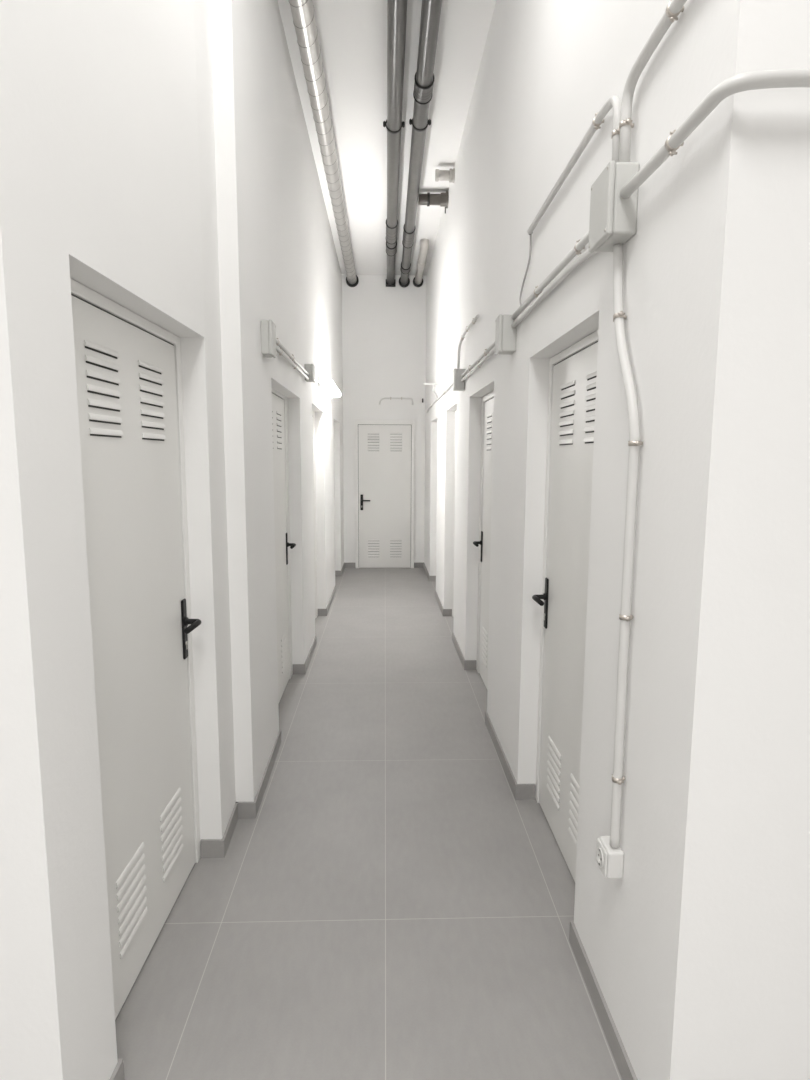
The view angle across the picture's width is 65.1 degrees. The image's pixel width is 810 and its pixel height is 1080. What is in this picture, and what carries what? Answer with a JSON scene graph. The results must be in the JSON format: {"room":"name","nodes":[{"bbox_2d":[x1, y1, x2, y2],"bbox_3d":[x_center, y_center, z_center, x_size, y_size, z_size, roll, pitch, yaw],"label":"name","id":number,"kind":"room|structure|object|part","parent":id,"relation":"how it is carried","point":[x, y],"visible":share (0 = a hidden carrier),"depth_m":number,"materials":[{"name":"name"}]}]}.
{"room":"storage room corridor","nodes":[
{"label":"storage room corridor","id":0,"kind":"room"},
{"bbox_2d":[0,0,343,1079],"bbox_3d":[-1.565,-1.160,5.267,1.603,4.200,8.363,0,7,-2],"label":"wall","id":1,"kind":"structure","parent":0,"point":[157,157],"depth_m":1.69,"materials":[{"name":"white paint"}]},
{"bbox_2d":[70,278,200,1019],"bbox_3d":[-0.834,0.339,2.000,0.136,2.068,0.968,0,7,0],"label":"door","id":2,"kind":"structure","parent":1,"relation":"in","point":[129,373],"depth_m":1.99,"materials":[{"name":"metal"}]},
{"bbox_2d":[84,340,122,437],"bbox_3d":[-0.830,-0.410,1.757,0.006,0.246,0.195,0,7,0],"label":"vent","id":3,"kind":"object","parent":2,"relation":"attached to","point":[102,371],"depth_m":1.75,"materials":[{"name":"metal"}]},
{"bbox_2d":[116,843,147,957],"bbox_3d":[-0.837,1.102,1.952,0.006,0.246,0.195,0,7,0],"label":"vent","id":4,"kind":"object","parent":2,"relation":"attached to","point":[131,881],"depth_m":1.94,"materials":[{"name":"metal"}]},
{"bbox_2d":[138,360,165,440],"bbox_3d":[-0.833,-0.454,2.096,0.006,0.246,0.195,0,7,0],"label":"vent","id":5,"kind":"object","parent":2,"relation":"attached to","point":[151,402],"depth_m":2.09,"materials":[{"name":"metal"}]},
{"bbox_2d":[160,787,183,881],"bbox_3d":[-0.839,1.059,2.291,0.006,0.246,0.195,0,7,0],"label":"vent","id":6,"kind":"object","parent":2,"relation":"attached to","point":[171,815],"depth_m":2.28,"materials":[{"name":"metal"}]},
{"bbox_3d":[-0.836,0.338,2.410,0.010,0.230,0.040,0,7,-2],"label":"handle plate","id":7,"kind":"part","parent":2,"relation":"part of","materials":[{"name":"black metal"}]},
{"bbox_3d":[-0.800,0.316,2.353,0.066,0.034,0.144,0,7,-2],"label":"lever","id":8,"kind":"part","parent":2,"relation":"part of","materials":[{"name":"black metal"}]},
{"bbox_2d":[110,563,344,1079],"bbox_3d":[-1.565,0.898,5.427,1.613,0.076,8.173,0,7,-2],"label":"baseboard","id":9,"kind":"structure","parent":1,"relation":"attached to","point":[210,848],"depth_m":2.88,"materials":[{"name":"grey tile"}]},
{"bbox_2d":[261,320,276,357],"bbox_3d":[-0.675,-0.994,3.144,0.057,0.165,0.123,0,7,-2],"label":"junction box","id":10,"kind":"object","parent":1,"relation":"attached to","point":[268,328],"visible":1,"depth_m":3.09,"materials":[{"name":"grey plastic"}]},
{"bbox_3d":[-0.656,-0.994,3.145,0.016,0.165,0.123,0,7,-2],"label":"lid","id":11,"kind":"part","parent":10,"relation":"part of","materials":[{"name":"grey plastic"}]},
{"bbox_2d":[272,389,295,702],"bbox_3d":[-0.833,0.075,4.109,0.136,2.053,1.178,0,7,-2],"label":"door","id":12,"kind":"structure","parent":1,"relation":"in","point":[283,545],"depth_m":4.37,"materials":[{"name":"metal"}]},
{"bbox_2d":[276,411,282,448],"bbox_3d":[-0.836,-0.730,4.233,0.006,0.246,0.195,0,7,-2],"label":"vent","id":13,"kind":"object","parent":12,"relation":"attached to","point":[279,442],"depth_m":4.21,"materials":[{"name":"metal"}]},
{"bbox_2d":[281,631,286,672],"bbox_3d":[-0.843,0.783,4.428,0.006,0.246,0.195,0,7,-2],"label":"vent","id":14,"kind":"object","parent":12,"relation":"attached to","point":[283,637],"depth_m":4.42,"materials":[{"name":"metal"}]},
{"bbox_3d":[-0.846,0.062,4.547,0.010,0.230,0.040,0,7,-2],"label":"handle plate","id":15,"kind":"part","parent":12,"relation":"part of","materials":[{"name":"black metal"}]},
{"bbox_3d":[-0.809,0.040,4.491,0.066,0.034,0.142,0,7,-2],"label":"lever","id":16,"kind":"part","parent":12,"relation":"part of","materials":[{"name":"black metal"}]},
{"bbox_2d":[276,345,308,379],"bbox_3d":[-0.713,-1.113,4.019,0.031,0.048,1.638,0,7,-2],"label":"conduit","id":17,"kind":"object","parent":1,"relation":"attached to","point":[278,349],"visible":0.98,"depth_m":3.90,"materials":[{"name":"grey plastic"}]},
{"bbox_2d":[276,338,308,374],"bbox_3d":[-0.713,-1.149,4.015,0.032,0.047,1.638,0,7,-2],"label":"conduit","id":18,"kind":"object","parent":1,"relation":"attached to","point":[278,343],"visible":0.75,"depth_m":3.92,"materials":[{"name":"grey plastic"}]},
{"bbox_2d":[304,364,314,381],"bbox_3d":[-0.733,-1.285,4.886,0.068,0.126,0.121,0,7,-2],"label":"junction box","id":19,"kind":"object","parent":1,"relation":"attached to","point":[310,368],"visible":0.98,"depth_m":4.83,"materials":[{"name":"grey plastic"}]},
{"bbox_3d":[-0.709,-1.285,4.887,0.016,0.126,0.121,0,7,-2],"label":"lid","id":20,"kind":"part","parent":19,"relation":"part of","materials":[{"name":"grey plastic"}]},
{"bbox_2d":[312,411,317,617],"bbox_3d":[-0.891,-0.180,5.966,0.136,2.083,1.008,0,7,-2],"label":"door","id":21,"kind":"structure","parent":1,"relation":"in","point":[313,412],"depth_m":6.37,"materials":[{"name":"metal"}]},
{"bbox_2d":[318,376,340,398],"bbox_3d":[-0.750,-1.523,6.387,0.127,0.090,1.220,0,7,-2],"label":"wall lamp","id":22,"kind":"object","parent":1,"relation":"attached to","point":[327,386],"visible":0.99,"depth_m":6.05,"materials":[{"name":"white plastic"}]},
{"bbox_2d":[115,568,621,1079],"bbox_3d":[-0.113,1.231,3.585,4.800,0.100,12.400,0,7,-2],"label":"floor","id":23,"kind":"structure","parent":0,"point":[389,907],"depth_m":2.30,"materials":[{"name":"grey tile"}]},
{"bbox_2d":[342,274,425,567],"bbox_3d":[-0.295,-1.682,9.357,4.400,4.200,0.200,0,7,-2],"label":"wall","id":24,"kind":"structure","parent":0,"point":[384,328],"depth_m":9.15,"materials":[{"name":"white paint"}]},
{"bbox_2d":[345,563,422,567],"bbox_3d":[-0.310,0.376,9.517,1.180,0.076,0.010,0,7,-2],"label":"baseboard","id":25,"kind":"structure","parent":24,"relation":"attached to","point":[347,565],"depth_m":9.50,"materials":[{"name":"grey tile"}]},
{"bbox_2d":[355,419,414,567],"bbox_3d":[-0.296,-0.661,9.317,0.866,2.184,0.140,0,7,-2],"label":"door","id":26,"kind":"structure","parent":24,"relation":"in","point":[384,448],"depth_m":9.31,"materials":[{"name":"metal"}]},
{"bbox_3d":[-0.634,-0.552,9.318,0.040,0.230,0.010,0,7,-2],"label":"handle plate","id":27,"kind":"part","parent":26,"relation":"part of","materials":[{"name":"black metal"}]},
{"bbox_2d":[368,433,378,450],"bbox_3d":[-0.457,-1.423,9.212,0.172,0.261,0.006,0,7,-2],"label":"vent","id":28,"kind":"object","parent":26,"relation":"attached to","point":[373,438],"depth_m":9.21,"materials":[{"name":"metal"}]},
{"bbox_2d":[368,540,379,556],"bbox_3d":[-0.464,0.124,9.412,0.172,0.261,0.006,0,7,-2],"label":"vent","id":29,"kind":"object","parent":26,"relation":"attached to","point":[373,545],"depth_m":9.41,"materials":[{"name":"metal"}]},
{"bbox_2d":[390,540,401,556],"bbox_3d":[-0.136,0.124,9.422,0.172,0.261,0.006,0,7,-2],"label":"vent","id":30,"kind":"object","parent":26,"relation":"attached to","point":[395,545],"depth_m":9.42,"materials":[{"name":"metal"}]},
{"bbox_2d":[390,433,401,450],"bbox_3d":[-0.129,-1.423,9.222,0.172,0.261,0.006,0,7,-2],"label":"vent","id":31,"kind":"object","parent":26,"relation":"attached to","point":[395,438],"depth_m":9.22,"materials":[{"name":"metal"}]},
{"bbox_2d":[379,397,412,404],"bbox_3d":[-0.129,-2.016,9.204,0.500,0.114,0.031,0,7,-2],"label":"conduit","id":32,"kind":"object","parent":24,"relation":"attached to","point":[390,398],"visible":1,"depth_m":9.19,"materials":[{"name":"white plastic"}]},
{"bbox_2d":[413,238,428,286],"bbox_3d":[0.209,-3.573,8.256,0.147,0.162,1.530,0,7,-2],"label":"pipe stub","id":33,"kind":"object","parent":24,"relation":"attached to","point":[424,243],"visible":1,"depth_m":8.02,"materials":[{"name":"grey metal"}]},
{"bbox_2d":[277,0,495,274],"bbox_3d":[-0.095,-3.058,3.032,4.800,0.150,12.400,0,7,-2],"label":"ceiling","id":34,"kind":"structure","parent":0,"point":[352,34],"depth_m":4.63,"materials":[{"name":"white paint"}]},
{"bbox_2d":[289,0,358,286],"bbox_3d":[-0.630,-3.197,5.317,0.180,0.180,7.401,0,7,-2],"label":"pipe","id":35,"kind":"object","parent":34,"relation":"attached to","point":[303,14],"visible":1,"depth_m":4.53,"materials":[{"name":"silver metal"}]},
{"bbox_2d":[383,0,406,286],"bbox_3d":[-0.102,-3.198,5.334,0.162,0.162,7.400,0,7,-2],"label":"drain pipe","id":36,"kind":"object","parent":34,"relation":"attached to","point":[396,9],"visible":1,"depth_m":4.54,"materials":[{"name":"grey plastic"}]},
{"bbox_2d":[399,0,441,287],"bbox_3d":[0.098,-3.195,5.341,0.170,0.167,7.400,0,7,-2],"label":"drain pipe","id":37,"kind":"object","parent":34,"relation":"attached to","point":[424,78],"visible":1,"depth_m":4.54,"materials":[{"name":"grey plastic"}]},
{"bbox_2d":[424,0,809,1079],"bbox_3d":[1.225,-1.159,5.355,1.614,4.200,8.363,0,7,-2],"label":"wall","id":38,"kind":"structure","parent":0,"point":[698,955],"depth_m":1.44,"materials":[{"name":"white paint"}]},
{"bbox_2d":[418,191,448,213],"bbox_3d":[0.279,-3.272,6.154,0.296,0.198,0.147,0,7,-2],"label":"pipe","id":39,"kind":"object","parent":38,"relation":"attached to","point":[428,199],"visible":0.96,"depth_m":6.11,"materials":[{"name":"grey plastic"}]},
{"bbox_2d":[424,383,443,385],"bbox_3d":[0.298,-1.587,6.467,0.208,0.032,0.028,1,7,4],"label":"conduit","id":40,"kind":"object","parent":38,"relation":"attached to","point":[424,383],"visible":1,"depth_m":6.46,"materials":[{"name":"grey plastic"}]},
{"bbox_2d":[426,382,452,412],"bbox_3d":[0.370,-1.544,6.894,0.038,0.061,3.761,0,7,-2],"label":"conduit","id":41,"kind":"object","parent":38,"relation":"attached to","point":[451,384],"visible":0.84,"depth_m":6.46,"materials":[{"name":"grey plastic"}]},
{"bbox_2d":[435,168,454,182],"bbox_3d":[0.358,-3.230,5.627,0.178,0.115,0.115,0,7,-2],"label":"pipe fitting","id":42,"kind":"object","parent":38,"relation":"attached to","point":[440,175],"visible":0.98,"depth_m":5.59,"materials":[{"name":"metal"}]},
{"bbox_2d":[452,410,456,616],"bbox_3d":[0.517,-0.192,6.045,0.136,2.098,0.878,0,7,-2],"label":"door","id":43,"kind":"structure","parent":38,"relation":"in","point":[456,410],"depth_m":6.44,"materials":[{"name":"metal"}]},
{"bbox_2d":[453,368,464,390],"bbox_3d":[0.422,-1.257,4.983,0.086,0.165,0.098,0,7,-2],"label":"junction box","id":44,"kind":"object","parent":38,"relation":"attached to","point":[458,385],"visible":1,"depth_m":4.94,"materials":[{"name":"grey plastic"}]},
{"bbox_3d":[0.389,-1.257,4.982,0.016,0.165,0.098,0,7,-2],"label":"lid","id":45,"kind":"part","parent":44,"relation":"part of","materials":[{"name":"grey plastic"}]},
{"bbox_2d":[457,315,478,368],"bbox_3d":[0.453,-1.414,4.548,0.034,0.251,0.851,0,7,-4],"label":"conduit","id":46,"kind":"object","parent":38,"relation":"attached to","point":[477,316],"visible":1,"depth_m":4.78,"materials":[{"name":"grey plastic"}]},
{"bbox_2d":[461,348,494,380],"bbox_3d":[0.477,-1.121,4.055,0.029,0.041,1.776,0,7,-2],"label":"conduit","id":47,"kind":"object","parent":38,"relation":"attached to","point":[492,352],"visible":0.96,"depth_m":4.03,"materials":[{"name":"grey plastic"}]},
{"bbox_2d":[461,342,494,376],"bbox_3d":[0.477,-1.157,4.050,0.031,0.047,1.776,0,7,-2],"label":"conduit","id":48,"kind":"object","parent":38,"relation":"attached to","point":[492,346],"visible":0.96,"depth_m":4.02,"materials":[{"name":"grey plastic"}]},
{"bbox_2d":[473,390,493,687],"bbox_3d":[0.582,0.043,4.312,0.142,2.076,1.008,0,7,-2],"label":"door","id":49,"kind":"structure","parent":38,"relation":"in","point":[487,407],"depth_m":4.57,"materials":[{"name":"metal"}]},
{"bbox_3d":[0.534,0.027,4.637,0.066,0.034,0.143,0,7,-2],"label":"lever","id":50,"kind":"part","parent":49,"relation":"part of","materials":[{"name":"black metal"}]},
{"bbox_3d":[0.566,0.049,4.696,0.010,0.230,0.040,0,7,-2],"label":"handle plate","id":51,"kind":"part","parent":49,"relation":"part of","materials":[{"name":"black metal"}]},
{"bbox_2d":[482,627,486,666],"bbox_3d":[0.573,0.770,4.577,0.006,0.246,0.195,0,7,-2],"label":"vent","id":52,"kind":"object","parent":49,"relation":"attached to","point":[484,631],"depth_m":4.58,"materials":[{"name":"metal"}]},
{"bbox_2d":[486,414,491,449],"bbox_3d":[0.579,-0.743,4.382,0.006,0.246,0.195,0,7,-2],"label":"vent","id":53,"kind":"object","parent":49,"relation":"attached to","point":[489,416],"depth_m":4.38,"materials":[{"name":"metal"}]},
{"bbox_2d":[495,314,516,354],"bbox_3d":[0.494,-1.006,3.116,0.090,0.176,0.108,0,7,-2],"label":"junction box","id":54,"kind":"object","parent":38,"relation":"attached to","point":[505,335],"visible":0.98,"depth_m":3.07,"materials":[{"name":"grey plastic"}]},
{"bbox_3d":[0.459,-1.006,3.115,0.016,0.176,0.108,0,7,-2],"label":"lid","id":55,"kind":"part","parent":54,"relation":"part of","materials":[{"name":"grey plastic"}]},
{"bbox_2d":[519,232,532,305],"bbox_3d":[0.534,-1.196,2.816,0.020,0.285,0.172,0,7,-2],"label":"cable","id":56,"kind":"object","parent":38,"relation":"attached to","point":[532,232],"visible":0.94,"depth_m":2.79,"materials":[{"name":"white plastic"}]},
{"bbox_2d":[423,563,637,1079],"bbox_3d":[1.215,0.899,5.515,1.622,0.076,8.173,0,7,-2],"label":"baseboard","id":57,"kind":"structure","parent":38,"relation":"attached to","point":[520,791],"depth_m":2.03,"materials":[{"name":"grey tile"}]},
{"bbox_2d":[511,231,588,318],"bbox_3d":[0.545,-0.984,2.400,0.032,0.047,1.317,0,7,-2],"label":"conduit","id":58,"kind":"object","parent":38,"relation":"attached to","point":[579,246],"visible":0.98,"depth_m":2.28,"materials":[{"name":"grey plastic"}]},
{"bbox_2d":[511,250,596,327],"bbox_3d":[0.543,-0.929,2.408,0.023,0.064,1.315,0,7,-2],"label":"conduit","id":59,"kind":"object","parent":38,"relation":"attached to","point":[584,256],"visible":0.68,"depth_m":2.29,"materials":[{"name":"grey plastic"}]},
{"bbox_2d":[532,330,597,880],"bbox_3d":[0.650,0.283,2.483,0.136,2.068,0.918,0,7,-2],"label":"door","id":60,"kind":"structure","parent":38,"relation":"in","point":[573,371],"depth_m":2.58,"materials":[{"name":"metal"}]},
{"bbox_3d":[0.605,0.263,2.809,0.066,0.034,0.142,0,7,-2],"label":"lever","id":61,"kind":"part","parent":60,"relation":"part of","materials":[{"name":"black metal"}]},
{"bbox_3d":[0.638,0.285,2.867,0.010,0.230,0.040,0,7,-2],"label":"handle plate","id":62,"kind":"part","parent":60,"relation":"part of","materials":[{"name":"black metal"}]},
{"bbox_2d":[546,736,560,809],"bbox_3d":[0.642,1.006,2.749,0.006,0.246,0.195,0,7,-2],"label":"vent","id":63,"kind":"object","parent":60,"relation":"attached to","point":[553,782],"depth_m":2.74,"materials":[{"name":"metal"}]},
{"bbox_2d":[558,380,574,444],"bbox_3d":[0.649,-0.507,2.554,0.006,0.246,0.195,0,7,-2],"label":"vent","id":64,"kind":"object","parent":60,"relation":"attached to","point":[566,436],"depth_m":2.55,"materials":[{"name":"metal"}]},
{"bbox_2d":[568,773,578,847],"bbox_3d":[0.653,1.050,2.410,0.006,0.246,0.195,0,7,-2],"label":"vent","id":65,"kind":"object","parent":60,"relation":"attached to","point":[574,782],"depth_m":2.45,"materials":[{"name":"metal"}]},
{"bbox_2d":[583,371,596,443],"bbox_3d":[0.660,-0.463,2.215,0.006,0.246,0.195,0,7,-2],"label":"vent","id":66,"kind":"object","parent":60,"relation":"attached to","point":[590,389],"depth_m":2.26,"materials":[{"name":"metal"}]},
{"bbox_2d":[527,95,620,233],"bbox_3d":[0.550,-1.158,2.191,0.036,0.253,1.075,0,7,-2],"label":"conduit","id":67,"kind":"object","parent":38,"relation":"attached to","point":[614,101],"visible":0.89,"depth_m":1.87,"materials":[{"name":"grey plastic"}]},
{"bbox_2d":[596,836,623,878],"bbox_3d":[0.557,0.865,1.732,0.054,0.078,0.080,0,7,-2],"label":"outlet","id":68,"kind":"object","parent":38,"relation":"attached to","point":[610,860],"visible":0.98,"depth_m":1.70,"materials":[{"name":"white plastic"}]},
{"bbox_3d":[0.536,0.865,1.732,0.006,0.070,0.073,0,7,-2],"label":"plate","id":69,"kind":"part","parent":68,"relation":"part of","materials":[{"name":"white plastic"}]},
{"bbox_2d":[588,161,638,252],"bbox_3d":[0.546,-0.870,1.670,0.080,0.176,0.153,0,7,-2],"label":"junction box","id":70,"kind":"object","parent":38,"relation":"attached to","point":[613,218],"visible":0.94,"depth_m":1.60,"materials":[{"name":"grey plastic"}]},
{"bbox_3d":[0.516,-0.870,1.669,0.016,0.176,0.153,0,7,-2],"label":"lid","id":71,"kind":"part","parent":70,"relation":"part of","materials":[{"name":"grey plastic"}]},
{"bbox_2d":[610,244,642,847],"bbox_3d":[0.567,0.021,1.693,0.034,1.594,0.214,0,7,-2],"label":"conduit","id":72,"kind":"object","parent":38,"relation":"attached to","point":[634,442],"visible":1,"depth_m":1.64,"materials":[{"name":"grey plastic"}]},
{"bbox_2d":[619,0,686,161],"bbox_3d":[0.575,-1.046,1.396,0.040,0.236,0.499,0,7,-2],"label":"conduit","id":73,"kind":"object","parent":38,"relation":"attached to","point":[673,9],"visible":0.98,"depth_m":1.55,"materials":[{"name":"grey plastic"}]},
{"bbox_2d":[620,69,809,198],"bbox_3d":[1.301,-0.846,1.370,1.514,0.068,0.486,0,7,-2],"label":"conduit","id":74,"kind":"object","parent":38,"relation":"attached to","point":[780,78],"visible":1,"depth_m":1.16,"materials":[{"name":"grey plastic"}]}
]}

